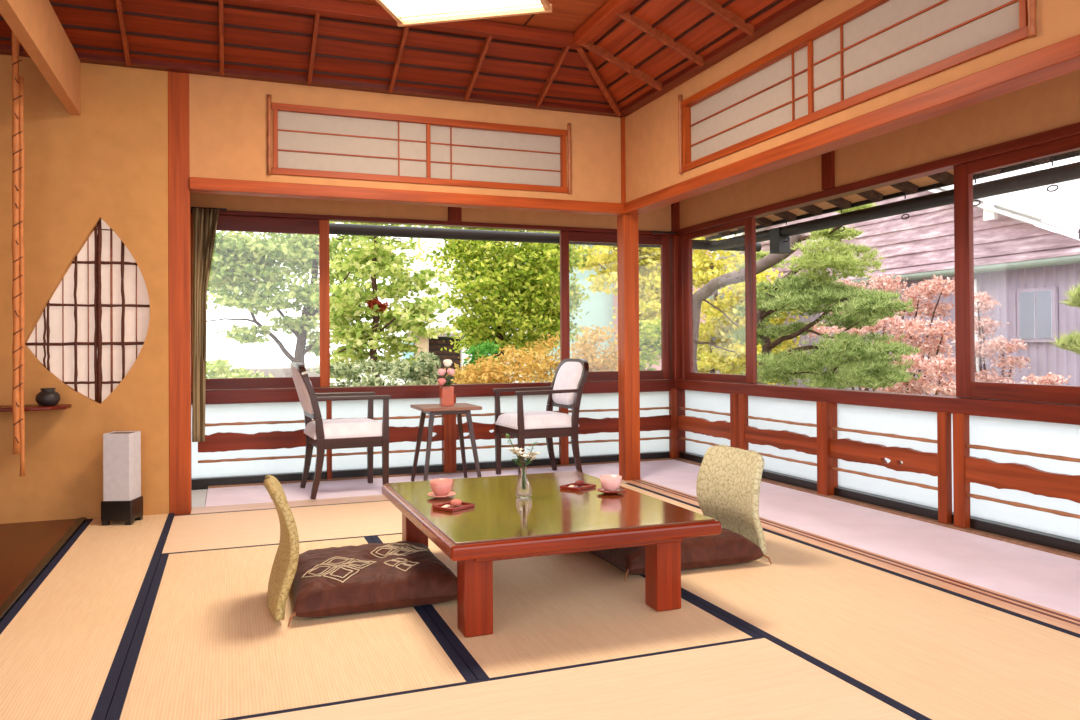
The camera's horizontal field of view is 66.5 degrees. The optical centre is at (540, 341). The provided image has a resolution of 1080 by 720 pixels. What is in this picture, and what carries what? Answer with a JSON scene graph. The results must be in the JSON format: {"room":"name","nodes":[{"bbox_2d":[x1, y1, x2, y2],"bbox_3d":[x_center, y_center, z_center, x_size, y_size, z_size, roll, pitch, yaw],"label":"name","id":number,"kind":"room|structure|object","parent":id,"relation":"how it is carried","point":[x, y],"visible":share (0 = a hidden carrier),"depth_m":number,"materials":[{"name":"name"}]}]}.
{"room":"japanese tatami room","nodes":[
{"label":"japanese tatami room","id":0,"kind":"room"},
{"bbox_2d":[0,518,78,605],"bbox_3d":[-2.308,0.944,2.348,1.165,0.038,3.900,0,0,-21],"label":"floor","id":1,"kind":"structure","parent":0,"point":[23,545],"depth_m":3.76,"materials":[{"name":"wood"}]},
{"bbox_2d":[0,0,80,115],"bbox_3d":[-1.492,-1.373,1.769,0.052,0.288,5.600,0,0,-21],"label":"wall","id":2,"kind":"structure","parent":0,"point":[35,23],"depth_m":3.66,"materials":[{"name":"beige paint"}]},
{"bbox_2d":[192,489,206,507],"bbox_3d":[-2.158,0.966,4.947,0.277,0.030,0.680,0,0,-21],"label":"floor","id":3,"kind":"structure","parent":0,"point":[199,497],"depth_m":5.00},
{"bbox_2d":[206,362,393,385],"bbox_3d":[3.193,1.671,33.208,90.000,0.100,110.000,0,0,-21],"label":"ground","id":4,"kind":"structure","parent":0,"point":[259,365],"depth_m":65.94,"materials":[{"name":"white"}]},
{"bbox_2d":[206,358,273,378],"bbox_3d":[-3.319,0.829,8.523,1.099,1.316,1.196,-1,0,33],"label":"shrub","id":5,"kind":"object","parent":4,"relation":"on","point":[218,366],"visible":0.28,"depth_m":8.44,"materials":[{"name":"green plant"}]},
{"bbox_2d":[245,367,319,377],"bbox_3d":[-5.359,1.062,17.173,1.500,1.000,0.400,0,0,-21],"label":"stone wall","id":6,"kind":"structure","parent":4,"relation":"on","point":[276,372],"depth_m":16.97,"materials":[{"name":"stone"}]},
{"bbox_2d":[207,231,411,365],"bbox_3d":[-3.828,-0.384,11.001,3.614,3.785,3.514,-1,0,23],"label":"maple tree","id":7,"kind":"object","parent":4,"relation":"on","point":[238,258],"visible":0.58,"depth_m":10.54,"materials":[{"name":"green plant"}]},
{"bbox_2d":[306,358,404,386],"bbox_3d":[-1.815,0.820,8.142,1.070,1.309,1.189,0,0,-21],"label":"shrub","id":8,"kind":"object","parent":4,"relation":"on","point":[336,370],"visible":0.52,"depth_m":8.03,"materials":[{"name":"green plant"}]},
{"bbox_2d":[311,221,455,381],"bbox_3d":[-1.744,-0.150,9.086,1.558,3.263,1.999,0,0,-21],"label":"tree","id":9,"kind":"object","parent":4,"relation":"on","point":[356,337],"visible":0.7,"depth_m":8.87,"materials":[{"name":"green plant"}]},
{"bbox_2d":[375,349,440,385],"bbox_3d":[-1.103,0.761,7.090,0.699,1.402,1.176,0,0,-21],"label":"shrub","id":10,"kind":"object","parent":4,"relation":"on","point":[426,364],"visible":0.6,"depth_m":7.03,"materials":[{"name":"green plant"}]},
{"bbox_2d":[394,225,529,384],"bbox_3d":[-1.764,-1.696,19.515,3.300,6.500,0.700,0,0,-21],"label":"building","id":11,"kind":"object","parent":4,"relation":"on","point":[432,345],"visible":0.22,"depth_m":19.38,"materials":[{"name":"grey stone"}]},
{"bbox_2d":[429,337,459,380],"bbox_3d":[-2.305,0.479,19.584,0.800,1.160,0.050,0,0,-21],"label":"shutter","id":12,"kind":"object","parent":11,"relation":"hanging from","point":[435,345],"depth_m":19.55,"materials":[{"name":"wood"}]},
{"bbox_2d":[462,339,509,382],"bbox_3d":[-0.690,0.724,9.912,0.593,1.509,1.062,0,0,-21],"label":"shrub","id":13,"kind":"object","parent":4,"relation":"on","point":[487,347],"visible":0.25,"depth_m":9.86,"materials":[{"name":"green plant"}]},
{"bbox_2d":[404,225,593,374],"bbox_3d":[-0.654,-0.435,12.021,3.385,3.856,3.817,0,0,-21],"label":"tree","id":14,"kind":"object","parent":4,"relation":"on","point":[531,290],"visible":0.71,"depth_m":11.34,"materials":[{"name":"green plant"}]},
{"bbox_2d":[444,345,559,383],"bbox_3d":[-0.432,0.750,8.721,1.397,1.436,1.400,0,-1,-43],"label":"shrub","id":15,"kind":"object","parent":4,"relation":"on","point":[489,372],"visible":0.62,"depth_m":8.63,"materials":[{"name":"orange plant"}]},
{"bbox_2d":[513,332,575,382],"bbox_3d":[0.061,0.678,10.575,1.026,1.602,1.377,0,0,-21],"label":"shrub","id":16,"kind":"object","parent":4,"relation":"on","point":[546,377],"visible":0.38,"depth_m":10.41,"materials":[{"name":"orange plant"}]},
{"bbox_2d":[553,322,617,371],"bbox_3d":[0.616,0.619,9.605,0.953,1.696,1.302,0,0,-21],"label":"shrub","id":17,"kind":"object","parent":4,"relation":"on","point":[611,361],"visible":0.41,"depth_m":9.45,"materials":[{"name":"orange plant"}]},
{"bbox_2d":[530,231,715,381],"bbox_3d":[2.035,-1.279,25.322,5.300,5.700,4.400,0,0,-21],"label":"house","id":18,"kind":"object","parent":4,"relation":"on","point":[600,305],"visible":0.1,"depth_m":23.42,"materials":[{"name":"grey tile"}]},
{"bbox_2d":[574,245,696,366],"bbox_3d":[1.792,-0.835,18.377,3.785,4.720,3.326,0,0,-26],"label":"tree","id":19,"kind":"object","parent":4,"relation":"on","point":[649,258],"visible":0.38,"depth_m":17.94,"materials":[{"name":"yellow plant"}]},
{"bbox_2d":[617,317,660,370],"bbox_3d":[1.575,0.250,11.444,1.133,1.249,1.743,0,0,11],"label":"shrub","id":20,"kind":"object","parent":4,"relation":"on","point":[652,330],"visible":0.33,"depth_m":11.22,"materials":[{"name":"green plant"}]},
{"bbox_2d":[692,234,807,384],"bbox_3d":[2.920,-0.358,13.307,1.654,3.672,3.839,0,0,-21],"label":"tree","id":21,"kind":"object","parent":4,"relation":"on","point":[711,359],"visible":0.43,"depth_m":12.94,"materials":[{"name":"yellow plant"}]},
{"bbox_2d":[693,203,923,389],"bbox_3d":[2.648,0.047,8.602,1.456,2.801,3.725,0,0,-5],"label":"pine tree","id":22,"kind":"object","parent":4,"relation":"on","point":[808,291],"visible":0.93,"depth_m":7.79,"materials":[{"name":"green plant"}]},
{"bbox_2d":[805,311,954,394],"bbox_3d":[3.845,0.538,9.408,0.678,1.834,2.291,0,0,-21],"label":"shrub","id":23,"kind":"object","parent":4,"relation":"on","point":[911,325],"visible":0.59,"depth_m":8.80,"materials":[{"name":"pink plant"}]},
{"bbox_2d":[693,168,1079,395],"bbox_3d":[7.874,-0.767,11.790,6.310,4.400,12.568,0,0,-21],"label":"neighbor house","id":24,"kind":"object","parent":4,"relation":"on","point":[1026,267],"visible":0.28,"depth_m":9.95,"materials":[{"name":"purple metal"}]},
{"bbox_2d":[820,273,954,393],"bbox_3d":[4.434,0.282,10.534,0.653,2.351,2.497,0,0,-17],"label":"shrub","id":25,"kind":"object","parent":4,"relation":"on","point":[932,312],"visible":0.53,"depth_m":9.96,"materials":[{"name":"pink plant"}]},
{"bbox_2d":[862,352,955,395],"bbox_3d":[3.710,0.766,8.261,0.672,1.360,1.456,0,0,-21],"label":"shrub","id":26,"kind":"object","parent":4,"relation":"on","point":[939,366],"visible":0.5,"depth_m":7.88,"materials":[{"name":"pink plant"}]},
{"bbox_2d":[952,291,1030,391],"bbox_3d":[4.913,0.431,9.022,0.610,2.021,1.056,0,0,-7],"label":"shrub","id":27,"kind":"object","parent":4,"relation":"on","point":[982,301],"visible":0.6,"depth_m":8.92,"materials":[{"name":"pink plant"}]},
{"bbox_2d":[1022,372,1070,384],"bbox_3d":[4.455,0.851,7.311,0.548,1.150,0.308,0,0,-21],"label":"shrub","id":28,"kind":"object","parent":4,"relation":"on","point":[1050,379],"visible":0.36,"depth_m":7.26,"materials":[{"name":"pink plant"}]},
{"bbox_2d":[1049,283,1079,354],"bbox_3d":[3.881,0.482,5.825,0.545,1.869,0.398,0,0,-21],"label":"pine tree","id":29,"kind":"object","parent":4,"relation":"on","point":[1072,343],"visible":1,"depth_m":5.81,"materials":[{"name":"green plant"}]},
{"bbox_2d":[0,54,620,523],"bbox_3d":[-1.644,-0.454,4.733,4.700,3.000,0.070,0,0,-21],"label":"wall","id":30,"kind":"structure","parent":0,"point":[108,162],"depth_m":4.47,"materials":[{"name":"paint"}]},
{"bbox_2d":[0,404,71,411],"bbox_3d":[-2.970,0.341,4.061,1.138,0.018,0.235,0,0,-21],"label":"wall shelf","id":31,"kind":"object","parent":30,"relation":"attached to","point":[3,408],"visible":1,"depth_m":4.14,"materials":[{"name":"red wood"}]},
{"bbox_2d":[35,388,60,405],"bbox_3d":[-2.522,0.285,4.218,0.112,0.089,0.112,0,0,-21],"label":"jar","id":32,"kind":"object","parent":31,"relation":"on","point":[47,396],"visible":1,"depth_m":4.18,"materials":[{"name":"ceramic"}]},
{"bbox_2d":[25,219,149,403],"bbox_3d":[-2.438,-0.164,4.451,0.624,1.036,0.042,0,0,-21],"label":"window","id":33,"kind":"structure","parent":30,"relation":"in","point":[92,330],"depth_m":4.46,"materials":[{"name":"paper"}]},
{"bbox_2d":[168,71,191,514],"bbox_3d":[-2.019,-0.273,4.611,0.110,2.480,0.110,0,0,-21],"label":"pillar","id":34,"kind":"structure","parent":30,"relation":"attached to","point":[179,194],"depth_m":4.56,"materials":[{"name":"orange wood"}]},
{"bbox_2d":[190,479,628,513],"bbox_3d":[-0.690,0.955,5.061,2.685,0.033,0.190,0,0,-21],"label":"trim","id":35,"kind":"structure","parent":30,"relation":"attached to","point":[240,507],"depth_m":4.76,"materials":[{"name":"brown wood"}]},
{"bbox_2d":[189,177,631,215],"bbox_3d":[-0.678,-0.882,5.102,2.750,0.068,0.110,0,0,-21],"label":"beam","id":36,"kind":"structure","parent":30,"relation":"attached to","point":[197,184],"depth_m":4.99,"materials":[{"name":"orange wood"}]},
{"bbox_2d":[267,94,571,193],"bbox_3d":[-0.690,-1.187,5.069,1.889,0.457,0.066,0,0,-21],"label":"window","id":37,"kind":"structure","parent":30,"relation":"in","point":[309,141],"depth_m":5.04,"materials":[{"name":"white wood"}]},
{"bbox_2d":[621,117,625,202],"bbox_3d":[0.553,-1.222,5.520,0.028,0.602,0.018,0,0,-21],"label":"trim","id":38,"kind":"structure","parent":30,"relation":"attached to","point":[623,165],"depth_m":5.51,"materials":[{"name":"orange wood"}]},
{"bbox_2d":[617,214,639,480],"bbox_3d":[0.598,0.047,5.596,0.110,1.820,0.108,0,0,-21],"label":"pillar","id":39,"kind":"structure","parent":30,"relation":"attached to","point":[627,224],"depth_m":5.55,"materials":[{"name":"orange wood"}]},
{"bbox_2d":[198,379,1079,539],"bbox_3d":[0.601,0.591,2.982,3.620,0.622,6.430,0,0,-21],"label":"railing","id":40,"kind":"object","parent":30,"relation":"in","point":[1049,438],"depth_m":4.38,"materials":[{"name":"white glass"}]},
{"bbox_2d":[954,135,1079,404],"bbox_3d":[2.252,-0.301,3.600,0.032,1.143,1.049,0,0,-21],"label":"window","id":41,"kind":"structure","parent":40,"relation":"attached to","point":[966,386],"depth_m":4.01,"materials":[{"name":"red wood"}]},
{"bbox_2d":[626,479,1079,633],"bbox_3d":[1.607,0.923,2.913,0.138,0.036,5.600,0,0,-21],"label":"trim","id":42,"kind":"structure","parent":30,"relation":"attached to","point":[1038,612],"depth_m":3.23,"materials":[{"name":"brown wood"}]},
{"bbox_2d":[0,0,823,116],"bbox_3d":[-0.548,-1.654,2.132,4.488,0.303,5.608,0,0,-21],"label":"ceiling","id":43,"kind":"structure","parent":0,"point":[613,58],"depth_m":4.51,"materials":[{"name":"red wood"}]},
{"bbox_2d":[11,31,24,476],"bbox_3d":[-2.561,-0.496,4.039,0.055,2.315,0.040,0,0,-21],"label":"wooden pole","id":44,"kind":"object","parent":43,"relation":"hanging from","point":[18,149],"visible":0.97,"depth_m":4.03,"materials":[{"name":"brown wood"}]},
{"bbox_2d":[376,0,551,26],"bbox_3d":[-0.403,-1.666,3.620,0.774,0.218,0.774,0,0,12],"label":"ceiling lamp","id":45,"kind":"object","parent":43,"relation":"attached to","point":[405,12],"visible":1,"depth_m":3.91,"materials":[{"name":"white plastic"}]},
{"bbox_2d":[385,0,541,19],"bbox_3d":[-0.402,-1.583,3.620,0.710,0.004,0.710,0,0,12],"label":"diffuser","id":46,"kind":"object","parent":45,"relation":"attached to","point":[398,9],"depth_m":3.90,"materials":[{"name":"plastic"}]},
{"bbox_2d":[191,193,670,231],"bbox_3d":[-0.633,-1.157,5.986,3.880,0.590,0.050,0,0,-21],"label":"wall","id":47,"kind":"structure","parent":0,"point":[659,219],"depth_m":5.85,"materials":[{"name":"beige paint"}]},
{"bbox_2d":[191,207,226,441],"bbox_3d":[-2.121,-0.110,5.266,0.220,1.495,0.044,0,0,-21],"label":"curtain","id":48,"kind":"object","parent":47,"relation":"hanging from","point":[205,220],"visible":0.99,"depth_m":5.24,"materials":[{"name":"fabric"}]},
{"bbox_2d":[191,209,675,235],"bbox_3d":[-0.645,-0.850,5.978,3.750,0.029,0.090,0,0,-21],"label":"trim","id":49,"kind":"structure","parent":47,"relation":"attached to","point":[333,218],"depth_m":5.88,"materials":[{"name":"red wood"}]},
{"bbox_2d":[448,207,461,221],"bbox_3d":[-0.621,-1.137,5.947,0.095,0.550,0.030,0,0,-21],"label":"trim","id":50,"kind":"structure","parent":47,"relation":"attached to","point":[454,213],"depth_m":5.93,"materials":[{"name":"red wood"}]},
{"bbox_2d":[652,230,675,233],"bbox_3d":[0.970,-0.856,6.495,0.203,0.026,0.026,0,0,-21],"label":"curtain rod","id":51,"kind":"object","parent":47,"relation":"attached to","point":[653,231],"visible":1,"depth_m":6.48,"materials":[{"name":"metal"}]},
{"bbox_2d":[671,202,679,231],"bbox_3d":[1.074,-1.144,6.574,0.050,0.550,0.050,0,0,-21],"label":"trim","id":52,"kind":"structure","parent":47,"relation":"attached to","point":[675,209],"depth_m":6.55,"materials":[{"name":"red wood"}]},
{"bbox_2d":[669,235,685,457],"bbox_3d":[1.103,0.049,6.611,0.120,1.783,0.120,0,0,-21],"label":"trim","id":53,"kind":"structure","parent":47,"relation":"attached to","point":[675,241],"depth_m":6.55,"materials":[{"name":"red wood"}]},
{"bbox_2d":[625,0,1079,201],"bbox_3d":[1.573,-1.254,2.922,0.050,0.612,5.600,0,0,-21],"label":"wall","id":54,"kind":"structure","parent":0,"point":[651,131],"depth_m":4.09,"materials":[{"name":"beige paint"}]},
{"bbox_2d":[624,34,1079,214],"bbox_3d":[1.592,-0.913,2.926,0.123,0.068,5.600,0,0,-21],"label":"beam","id":55,"kind":"structure","parent":54,"relation":"attached to","point":[1060,58],"depth_m":3.30,"materials":[{"name":"red wood"}]},
{"bbox_2d":[678,0,1036,173],"bbox_3d":[1.234,-1.221,3.772,0.065,0.460,2.283,0,0,-21],"label":"window","id":56,"kind":"structure","parent":54,"relation":"in","point":[872,49],"depth_m":3.57,"materials":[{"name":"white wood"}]},
{"bbox_2d":[679,69,1079,228],"bbox_3d":[2.243,-1.202,3.612,0.050,0.575,6.420,0,0,-21],"label":"wall","id":57,"kind":"structure","parent":0,"point":[1053,103],"depth_m":4.30,"materials":[{"name":"beige paint"}]},
{"bbox_2d":[683,218,756,383],"bbox_3d":[1.310,-0.276,6.102,0.032,1.143,0.924,0,0,-21],"label":"window","id":58,"kind":"structure","parent":57,"relation":"in","point":[749,224],"depth_m":5.84,"materials":[{"name":"red wood"}]},
{"bbox_2d":[821,150,834,189],"bbox_3d":[1.711,-1.171,4.910,0.030,0.530,0.085,0,0,-21],"label":"trim","id":59,"kind":"structure","parent":57,"relation":"attached to","point":[827,159],"depth_m":4.88,"materials":[{"name":"red wood"}]},
{"bbox_2d":[676,122,1079,235],"bbox_3d":[2.248,-0.895,3.600,0.090,0.045,6.400,0,0,-21],"label":"trim","id":60,"kind":"structure","parent":57,"relation":"attached to","point":[946,164],"depth_m":4.40,"materials":[{"name":"red wood"}]},
{"bbox_2d":[704,149,1079,239],"bbox_3d":[2.466,-1.098,4.112,0.720,0.298,7.200,0,0,-21],"label":"roof eave","id":61,"kind":"object","parent":57,"relation":"attached to","point":[946,178],"visible":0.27,"depth_m":5.48,"materials":[{"name":"brown wood"}]},
{"bbox_2d":[329,222,761,251],"bbox_3d":[-0.554,-0.928,6.659,5.500,0.304,0.086,0,0,-21],"label":"pole","id":62,"kind":"object","parent":61,"relation":"hanging from","point":[339,229],"visible":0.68,"depth_m":6.60,"materials":[{"name":"metal"}]},
{"bbox_2d":[707,156,1079,253],"bbox_3d":[2.518,-0.900,4.770,0.100,0.380,5.600,0,0,-21],"label":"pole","id":63,"kind":"object","parent":61,"relation":"hanging from","point":[779,237],"visible":0.91,"depth_m":5.23,"materials":[{"name":"metal"}]},
{"bbox_3d":[-0.320,0.997,2.722,5.750,0.090,6.600,0,0,-21],"label":"floor","id":64,"kind":"structure","parent":0,"visible":0},
{"bbox_2d":[0,517,85,621],"bbox_3d":[-1.748,0.940,2.559,0.033,0.042,3.900,0,0,-21],"label":"trim","id":65,"kind":"structure","parent":64,"relation":"on","point":[35,573],"depth_m":3.33,"materials":[{"name":"black paint"}]},
{"bbox_2d":[0,513,174,719],"bbox_3d":[-1.529,0.944,2.640,0.427,0.031,3.895,0,0,-21],"label":"mat","id":66,"kind":"object","parent":64,"relation":"on","point":[65,644],"visible":0.86,"depth_m":2.71,"materials":[{"name":"beige wicker"}]},
{"bbox_2d":[101,431,142,525],"bbox_3d":[-2.185,0.711,4.304,0.152,0.470,0.152,0,0,-3],"label":"paper lantern","id":67,"kind":"object","parent":66,"relation":"on","point":[122,498],"visible":1,"depth_m":4.24,"materials":[{"name":"white paper"}]},
{"bbox_2d":[162,500,401,553],"bbox_3d":[-0.973,0.953,4.368,1.824,0.031,0.906,0,0,-21],"label":"mat","id":68,"kind":"object","parent":64,"relation":"on","point":[259,527],"visible":0.45,"depth_m":4.19,"materials":[{"name":"beige wicker"}]},
{"bbox_2d":[106,536,476,719],"bbox_3d":[-0.919,0.942,2.926,0.910,0.031,1.825,0,0,-21],"label":"mat","id":69,"kind":"object","parent":64,"relation":"on","point":[207,643],"visible":0.66,"depth_m":2.47,"materials":[{"name":"beige wicker"}]},
{"bbox_2d":[264,475,298,620],"bbox_3d":[-0.912,0.697,2.876,0.101,0.430,0.450,0,0,-21],"label":"chair","id":70,"kind":"object","parent":69,"relation":"on","point":[284,567],"visible":1,"depth_m":2.70,"materials":[{"name":"fabric"}]},
{"bbox_2d":[287,541,456,626],"bbox_3d":[-0.632,0.852,3.038,0.617,0.145,0.617,0,0,-21],"label":"floor cushion","id":71,"kind":"object","parent":69,"relation":"on","point":[344,580],"visible":0.98,"depth_m":2.84,"materials":[{"name":"brown fabric"}]},
{"bbox_2d":[192,451,673,490],"bbox_3d":[-0.665,0.932,5.937,3.670,0.092,0.120,0,0,-21],"label":"baseboard","id":72,"kind":"structure","parent":64,"relation":"on","point":[197,483],"depth_m":5.78,"materials":[{"name":"black paint"}]},
{"bbox_2d":[191,398,441,477],"bbox_3d":[-1.536,0.647,5.636,1.830,0.510,0.006,0,0,-21],"label":"window","id":73,"kind":"structure","parent":72,"relation":"on","point":[275,411],"depth_m":5.57,"materials":[{"name":"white glass"}]},
{"bbox_2d":[456,391,668,462],"bbox_3d":[0.181,0.640,6.283,1.840,0.510,0.006,0,0,-21],"label":"window","id":74,"kind":"structure","parent":72,"relation":"on","point":[590,401],"depth_m":6.33,"materials":[{"name":"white glass"}]},
{"bbox_2d":[205,460,699,506],"bbox_3d":[-0.412,0.957,5.563,3.420,0.034,0.758,0,0,-21],"label":"veranda matting","id":75,"kind":"object","parent":64,"relation":"on","point":[222,496],"visible":0.36,"depth_m":5.50,"materials":[{"name":"carpet"}]},
{"bbox_2d":[290,362,390,498],"bbox_3d":[-1.268,0.534,5.172,0.555,0.813,0.474,0,0,-24],"label":"armchair","id":76,"kind":"object","parent":75,"relation":"on","point":[367,432],"visible":1,"depth_m":5.03,"materials":[{"name":"fabric"}]},
{"bbox_2d":[304,418,381,438],"bbox_3d":[-1.229,0.542,5.189,0.450,0.088,0.425,0,0,-24],"label":"seat cushion","id":77,"kind":"object","parent":76,"relation":"on","point":[353,428],"depth_m":5.02,"materials":[{"name":"fabric"}]},
{"bbox_2d":[410,403,481,480],"bbox_3d":[-0.625,0.682,5.431,0.391,0.516,0.391,0,0,-21],"label":"side table","id":78,"kind":"object","parent":75,"relation":"on","point":[458,409],"visible":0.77,"depth_m":5.34,"materials":[{"name":"brown wood"}]},
{"bbox_2d":[439,386,453,405],"bbox_3d":[-0.619,0.361,5.426,0.078,0.125,0.078,0,0,-21],"label":"flower vase","id":79,"kind":"object","parent":78,"relation":"on","point":[446,393],"visible":1,"depth_m":5.39,"materials":[{"name":"ceramic"}]},
{"bbox_2d":[437,378,449,386],"bbox_3d":[-0.625,0.322,5.393,0.092,0.163,0.113,0,0,3],"label":"rose","id":80,"kind":"object","parent":79,"relation":"in","point":[441,381],"visible":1,"depth_m":5.36,"materials":[{"name":"pink plant"}]},
{"bbox_2d":[438,369,448,383],"bbox_3d":[-0.632,0.291,5.415,0.094,0.225,0.104,-1,-1,33],"label":"rose","id":81,"kind":"object","parent":79,"relation":"in","point":[441,372],"visible":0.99,"depth_m":5.38,"materials":[{"name":"pink plant"}]},
{"bbox_2d":[443,359,455,386],"bbox_3d":[-0.614,0.261,5.451,0.109,0.285,0.086,0,-1,-35],"label":"rose","id":82,"kind":"object","parent":79,"relation":"in","point":[447,362],"visible":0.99,"depth_m":5.44,"materials":[{"name":"white plant"}]},
{"bbox_2d":[446,368,454,384],"bbox_3d":[-0.602,0.291,5.407,0.098,0.224,0.100,0,0,-21],"label":"rose","id":83,"kind":"object","parent":79,"relation":"in","point":[450,371],"visible":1,"depth_m":5.39,"materials":[{"name":"pink plant"}]},
{"bbox_2d":[493,358,588,474],"bbox_3d":[0.009,0.529,5.710,0.555,0.813,0.474,0,0,-23],"label":"armchair","id":84,"kind":"object","parent":75,"relation":"on","point":[566,389],"visible":0.99,"depth_m":5.58,"materials":[{"name":"fabric"}]},
{"bbox_2d":[495,411,578,429],"bbox_3d":[-0.030,0.538,5.693,0.450,0.088,0.425,0,0,-23],"label":"seat cushion","id":85,"kind":"object","parent":84,"relation":"on","point":[531,420],"depth_m":5.54,"materials":[{"name":"fabric"}]},
{"bbox_2d":[371,534,760,679],"bbox_3d":[-0.064,0.939,3.248,0.911,0.031,1.825,0,0,-21],"label":"mat","id":86,"kind":"object","parent":64,"relation":"on","point":[568,609],"visible":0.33,"depth_m":2.71,"materials":[{"name":"beige wicker"}]},
{"bbox_2d":[382,471,721,637],"bbox_3d":[-0.037,0.763,3.153,0.932,0.318,1.205,0,0,-21],"label":"table","id":87,"kind":"object","parent":86,"relation":"on","point":[501,525],"visible":0.89,"depth_m":2.79,"materials":[{"name":"brown wood"}]},
{"bbox_2d":[427,491,455,497],"bbox_3d":[-0.385,0.598,3.198,0.112,0.015,0.112,0,0,-21],"label":"saucer","id":88,"kind":"object","parent":87,"relation":"on","point":[431,494],"visible":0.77,"depth_m":3.18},
{"bbox_2d":[430,478,452,495],"bbox_3d":[-0.385,0.568,3.198,0.088,0.056,0.088,0,0,-21],"label":"teacup","id":89,"kind":"object","parent":88,"relation":"on","point":[440,487],"visible":1,"depth_m":3.17,"materials":[{"name":"ceramic"}]},
{"bbox_2d":[433,502,474,511],"bbox_3d":[-0.314,0.598,2.984,0.099,0.011,0.122,-1,-1,38],"label":"tray","id":90,"kind":"object","parent":87,"relation":"on","point":[464,505],"visible":0.8,"depth_m":2.97,"materials":[{"name":"red paint"}]},
{"bbox_2d":[450,499,461,505],"bbox_3d":[-0.307,0.586,2.994,0.042,0.025,0.037,0,0,-21],"label":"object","id":91,"kind":"object","parent":90,"relation":"on","point":[455,502],"visible":1,"depth_m":2.98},
{"bbox_2d":[516,467,531,497],"bbox_3d":[-0.065,0.547,3.190,0.064,0.112,0.064,0,0,-21],"label":"bud vase","id":92,"kind":"object","parent":87,"relation":"on","point":[523,488],"visible":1,"depth_m":3.17,"materials":[{"name":"clear glass"}]},
{"bbox_2d":[508,447,524,467],"bbox_3d":[-0.093,0.492,3.179,0.075,0.162,0.069,0,0,-21],"label":"flower sprig","id":93,"kind":"object","parent":92,"relation":"in","point":[517,450],"visible":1,"depth_m":3.18,"materials":[{"name":"white plant"}]},
{"bbox_2d":[521,451,540,467],"bbox_3d":[-0.039,0.501,3.203,0.088,0.144,0.065,-1,0,26],"label":"flower sprig","id":94,"kind":"object","parent":92,"relation":"in","point":[533,453],"visible":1,"depth_m":3.20,"materials":[{"name":"white plant"}]},
{"bbox_2d":[560,483,595,490],"bbox_3d":[0.154,0.598,3.390,0.099,0.011,0.122,-1,-1,41],"label":"tray","id":95,"kind":"object","parent":87,"relation":"on","point":[586,485],"visible":0.8,"depth_m":3.37,"materials":[{"name":"red paint"}]},
{"bbox_2d":[597,487,624,493],"bbox_3d":[0.278,0.594,3.266,0.112,0.015,0.112,0,0,-21],"label":"saucer","id":96,"kind":"object","parent":87,"relation":"on","point":[601,489],"visible":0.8,"depth_m":3.24,"materials":[{"name":"wood"}]},
{"bbox_2d":[600,475,621,491],"bbox_3d":[0.278,0.564,3.266,0.088,0.056,0.088,0,0,-21],"label":"teacup","id":97,"kind":"object","parent":96,"relation":"on","point":[611,483],"visible":0.99,"depth_m":3.24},
{"bbox_2d":[221,636,915,719],"bbox_3d":[-0.007,0.928,1.801,1.824,0.031,0.917,0,0,-21],"label":"mat","id":98,"kind":"object","parent":64,"relation":"on","point":[754,678],"visible":1,"depth_m":2.13,"materials":[{"name":"beige wicker"}]},
{"bbox_2d":[620,483,699,508],"bbox_3d":[0.312,0.948,4.852,0.917,0.031,0.906,0,0,-21],"label":"mat","id":99,"kind":"object","parent":64,"relation":"on","point":[639,489],"visible":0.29,"depth_m":4.94,"materials":[{"name":"beige wicker"}]},
{"bbox_2d":[642,475,1079,617],"bbox_3d":[1.991,0.922,3.062,0.685,0.034,5.608,0,0,-21],"label":"veranda matting","id":100,"kind":"object","parent":64,"relation":"on","point":[1049,580],"visible":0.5,"depth_m":3.67,"materials":[{"name":"carpet"}]},
{"bbox_2d":[674,452,1079,559],"bbox_3d":[2.237,0.895,3.578,0.140,0.092,6.400,0,0,-21],"label":"baseboard","id":101,"kind":"structure","parent":64,"relation":"on","point":[1011,531],"depth_m":4.21,"materials":[{"name":"black paint"}]},
{"bbox_2d":[685,390,838,485],"bbox_3d":[1.463,0.627,5.726,0.006,0.510,1.760,0,0,-21],"label":"window","id":102,"kind":"structure","parent":101,"relation":"on","point":[801,411],"depth_m":5.53,"materials":[{"name":"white glass"}]},
{"bbox_2d":[681,508,1079,719],"bbox_3d":[0.986,0.930,3.062,0.917,0.031,2.913,0,0,-21],"label":"mat","id":103,"kind":"object","parent":64,"relation":"on","point":[926,651],"visible":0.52,"depth_m":2.57,"materials":[{"name":"beige wicker"}]},
{"bbox_2d":[588,528,771,581],"bbox_3d":[0.525,0.853,3.527,0.667,0.135,0.607,0,0,-21],"label":"floor cushion","id":104,"kind":"object","parent":103,"relation":"on","point":[728,547],"visible":0.38,"depth_m":3.31,"materials":[{"name":"fabric"}]},
{"bbox_2d":[696,444,766,558],"bbox_3d":[0.844,0.687,3.611,0.104,0.441,0.450,0,0,-21],"label":"chair","id":105,"kind":"object","parent":103,"relation":"on","point":[729,478],"visible":0.83,"depth_m":3.59,"materials":[{"name":"fabric"}]},
{"bbox_3d":[-2.286,-0.198,4.953,0.050,2.500,0.800,0,0,-21],"label":"wall","id":106,"kind":"structure","parent":0,"visible":0},
{"bbox_2d":[191,214,329,389],"bbox_3d":[-1.887,-0.257,5.505,0.927,1.146,0.032,0,0,-21],"label":"window","id":107,"kind":"structure","parent":106,"relation":"in","point":[225,222],"depth_m":5.56,"materials":[{"name":"red wood"}]},
{"bbox_2d":[191,379,674,404],"bbox_3d":[-0.670,0.358,5.946,3.670,0.090,0.110,0,0,-21],"label":"trim","id":108,"kind":"structure","parent":106,"relation":"attached to","point":[266,395],"depth_m":5.80,"materials":[{"name":"red wood"}]},
{"bbox_2d":[560,231,669,380],"bbox_3d":[0.591,-0.267,6.439,0.936,1.146,0.032,0,0,-21],"label":"window","id":109,"kind":"structure","parent":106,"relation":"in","point":[566,237],"depth_m":6.40,"materials":[{"name":"red wood"}]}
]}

